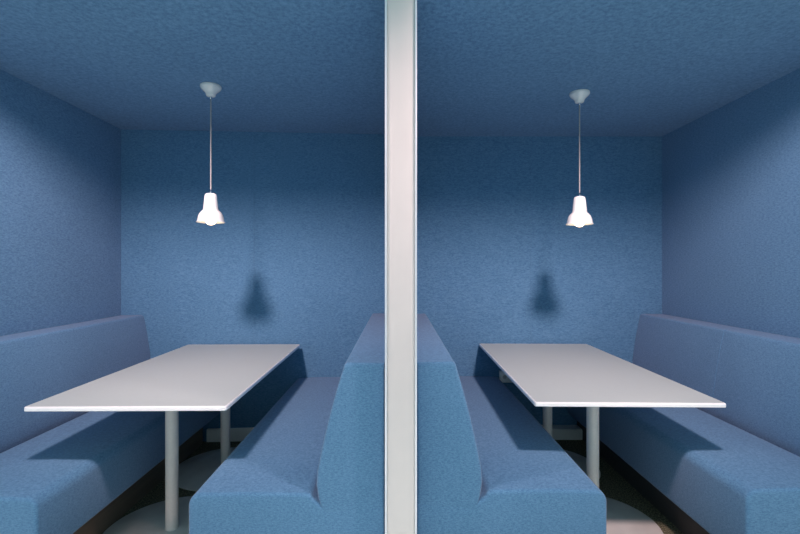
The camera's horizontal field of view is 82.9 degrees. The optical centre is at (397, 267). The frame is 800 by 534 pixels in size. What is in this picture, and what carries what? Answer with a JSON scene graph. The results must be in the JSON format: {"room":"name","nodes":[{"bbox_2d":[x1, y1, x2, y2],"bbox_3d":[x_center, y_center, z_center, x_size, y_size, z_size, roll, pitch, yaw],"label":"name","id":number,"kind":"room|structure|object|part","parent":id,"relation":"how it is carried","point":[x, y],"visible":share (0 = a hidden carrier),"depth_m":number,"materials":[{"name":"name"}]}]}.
{"room":"office meeting booths","nodes":[
{"label":"office meeting booths","id":0,"kind":"room"},
{"bbox_2d":[0,69,120,335],"bbox_3d":[-2.235,0.150,2.845,0.100,2.480,2.210,0,0,0],"label":"wall","id":1,"kind":"structure","parent":0,"point":[60,163],"depth_m":2.88,"materials":[{"name":"fabric"}]},
{"bbox_2d":[121,129,661,440],"bbox_3d":[0.007,0.150,3.764,4.385,2.480,0.371,0,0,0],"label":"wall","id":2,"kind":"structure","parent":0,"point":[297,256],"depth_m":3.70,"materials":[{"name":"fabric"}]},
{"bbox_2d":[207,427,253,441],"bbox_3d":[-1.110,1.337,3.637,0.823,0.105,0.018,0,0,-4],"label":"baseboard","id":3,"kind":"structure","parent":2,"relation":"attached to","point":[213,434],"depth_m":3.62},
{"bbox_2d":[499,370,512,382],"bbox_3d":[0.917,0.903,3.749,0.150,0.092,0.040,0,0,0],"label":"wall socket","id":4,"kind":"object","parent":2,"relation":"attached to","point":[503,377],"visible":0.47,"depth_m":3.73,"materials":[{"name":"white plastic"}]},
{"bbox_2d":[542,425,581,439],"bbox_3d":[1.110,1.349,3.710,0.780,0.082,0.120,0,0,0],"label":"baseboard","id":5,"kind":"structure","parent":2,"relation":"attached to","point":[559,432],"depth_m":3.65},
{"bbox_2d":[0,0,799,135],"bbox_3d":[0.007,-1.150,2.845,4.585,0.120,2.210,0,0,0],"label":"ceiling","id":6,"kind":"structure","parent":0,"point":[485,67],"depth_m":2.39,"materials":[{"name":"fabric"}]},
{"bbox_2d":[196,82,224,224],"bbox_3d":[-1.122,-0.671,2.720,0.164,0.835,0.164,0,0,0],"label":"pendant lamp","id":7,"kind":"object","parent":6,"relation":"hanging from","point":[210,214],"visible":1,"depth_m":2.69,"materials":[{"name":"white metal"}]},
{"bbox_3d":[-1.122,-0.358,2.720,0.164,0.177,0.164,0,0,0],"label":"lamp shade","id":8,"kind":"part","parent":7,"relation":"part of","materials":[{"name":"white metal"}]},
{"bbox_3d":[-1.122,-0.740,2.720,0.008,0.545,0.008,0,0,0],"label":"cord","id":9,"kind":"part","parent":7,"relation":"part of","materials":[{"name":"white plastic"}]},
{"bbox_3d":[-1.122,-0.312,2.720,0.068,0.116,0.068,0,0,0],"label":"bulb","id":10,"kind":"part","parent":7,"relation":"part of","materials":[{"name":"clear glass"}]},
{"bbox_2d":[566,89,593,226],"bbox_3d":[1.134,-0.670,2.825,0.164,0.837,0.164,0,0,0],"label":"pendant lamp","id":11,"kind":"object","parent":6,"relation":"hanging from","point":[579,216],"visible":1,"depth_m":2.79,"materials":[{"name":"white metal"}]},
{"bbox_3d":[1.134,-0.739,2.825,0.008,0.547,0.008,0,0,0],"label":"cord","id":12,"kind":"part","parent":11,"relation":"part of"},
{"bbox_3d":[1.134,-0.356,2.825,0.164,0.177,0.164,0,0,0],"label":"lamp shade","id":13,"kind":"part","parent":11,"relation":"part of","materials":[{"name":"white metal"}]},
{"bbox_3d":[1.134,-0.310,2.825,0.068,0.116,0.068,0,0,0],"label":"bulb","id":14,"kind":"part","parent":11,"relation":"part of","materials":[{"name":"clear glass"}]},
{"bbox_2d":[117,440,682,533],"bbox_3d":[0.000,1.420,2.800,9.000,0.060,2.400,0,0,0],"label":"floor","id":15,"kind":"structure","parent":0,"point":[612,484],"depth_m":2.81,"materials":[{"name":"carpet"}]},
{"bbox_2d":[0,315,219,533],"bbox_3d":[-1.790,0.883,2.688,0.785,1.014,1.872,0,0,0],"label":"bench","id":16,"kind":"object","parent":15,"relation":"on","point":[62,472],"visible":0.73,"depth_m":2.40,"materials":[{"name":"fabric"}]},
{"bbox_3d":[-2.064,0.671,2.671,0.236,0.590,1.838,0,0,0],"label":"backrest","id":17,"kind":"part","parent":16,"relation":"part of","materials":[{"name":"fabric"}]},
{"bbox_3d":[-1.790,1.022,2.688,0.785,0.266,1.872,0,0,0],"label":"seat","id":18,"kind":"part","parent":16,"relation":"part of","materials":[{"name":"fabric"}]},
{"bbox_2d":[24,344,299,533],"bbox_3d":[-1.213,1.002,2.803,0.890,0.777,1.614,0,0,-1],"label":"dining table","id":19,"kind":"object","parent":15,"relation":"on","point":[188,377],"visible":0.68,"depth_m":2.43,"materials":[{"name":"grey laminate"}]},
{"bbox_3d":[-1.196,1.384,2.400,0.680,0.012,0.680,0,0,-1],"label":"plate","id":20,"kind":"part","parent":19,"relation":"part of","materials":[{"name":"grey metal"}]},
{"bbox_3d":[-1.196,1.010,2.400,0.068,0.736,0.068,0,0,-1],"label":"leg","id":21,"kind":"part","parent":19,"relation":"part of","materials":[{"name":"grey metal"}]},
{"bbox_3d":[-1.196,1.384,3.145,0.680,0.012,0.680,0,0,-1],"label":"plate","id":22,"kind":"part","parent":19,"relation":"part of","materials":[{"name":"grey metal"}]},
{"bbox_3d":[-1.196,1.010,3.145,0.068,0.736,0.068,0,0,-1],"label":"leg","id":23,"kind":"part","parent":19,"relation":"part of","materials":[{"name":"grey metal"}]},
{"bbox_2d":[189,313,384,533],"bbox_3d":[-0.440,0.883,2.747,0.776,1.014,1.923,0,0,0],"label":"bench","id":24,"kind":"object","parent":15,"relation":"on","point":[314,463],"visible":0.98,"depth_m":1.78,"materials":[{"name":"fabric"}]},
{"bbox_3d":[-0.187,0.671,2.747,0.270,0.590,1.923,0,0,0],"label":"backrest","id":25,"kind":"part","parent":24,"relation":"part of","materials":[{"name":"fabric"}]},
{"bbox_2d":[385,0,416,533],"bbox_3d":[0.012,0.150,1.760,0.122,2.480,0.076,0,0,0],"label":"end post","id":26,"kind":"object","parent":15,"relation":"on","point":[400,15],"visible":1,"depth_m":1.73,"materials":[{"name":"white paint"}]},
{"bbox_2d":[417,314,605,533],"bbox_3d":[0.466,0.887,2.804,0.778,1.006,1.924,0,0,0],"label":"bench","id":27,"kind":"object","parent":15,"relation":"on","point":[486,465],"visible":0.94,"depth_m":1.84,"materials":[{"name":"fabric"}]},
{"bbox_3d":[0.211,0.683,2.804,0.270,0.597,1.924,0,0,0],"label":"backrest","id":28,"kind":"part","parent":27,"relation":"part of","materials":[{"name":"fabric"}]},
{"bbox_2d":[479,344,725,533],"bbox_3d":[1.103,1.011,2.928,0.888,0.759,1.638,0,0,1],"label":"dining table","id":29,"kind":"object","parent":15,"relation":"on","point":[549,376],"visible":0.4,"depth_m":2.49,"materials":[{"name":"grey laminate"}]},
{"bbox_3d":[1.048,1.019,3.170,0.068,0.718,0.068,0,0,1],"label":"leg","id":30,"kind":"part","parent":29,"relation":"part of","materials":[{"name":"grey metal"}]},
{"bbox_3d":[1.048,1.384,3.170,0.680,0.012,0.680,0,0,1],"label":"plate","id":31,"kind":"part","parent":29,"relation":"part of","materials":[{"name":"grey metal"}]},
{"bbox_3d":[1.055,1.019,2.450,0.068,0.718,0.068,0,0,1],"label":"leg","id":32,"kind":"part","parent":29,"relation":"part of","materials":[{"name":"grey metal"}]},
{"bbox_3d":[1.055,1.384,2.450,0.680,0.012,0.680,0,0,1],"label":"plate","id":33,"kind":"part","parent":29,"relation":"part of","materials":[{"name":"grey metal"}]},
{"bbox_2d":[567,314,799,533],"bbox_3d":[1.804,0.887,2.798,0.786,1.006,1.936,0,0,0],"label":"bench","id":34,"kind":"object","parent":15,"relation":"on","point":[734,468],"visible":0.77,"depth_m":2.44,"materials":[{"name":"fabric"}]},
{"bbox_3d":[1.804,1.054,2.798,0.786,0.321,1.936,0,0,0],"label":"seat","id":35,"kind":"part","parent":34,"relation":"part of","materials":[{"name":"fabric"}]},
{"bbox_3d":[2.071,0.679,2.798,0.253,0.585,1.936,0,0,0],"label":"backrest","id":36,"kind":"part","parent":34,"relation":"part of","materials":[{"name":"fabric"}]},
{"bbox_2d":[662,68,799,337],"bbox_3d":[2.250,0.150,2.845,0.100,2.480,2.210,0,0,0],"label":"wall","id":37,"kind":"structure","parent":0,"point":[731,174],"depth_m":2.93,"materials":[{"name":"fabric"}]}
]}

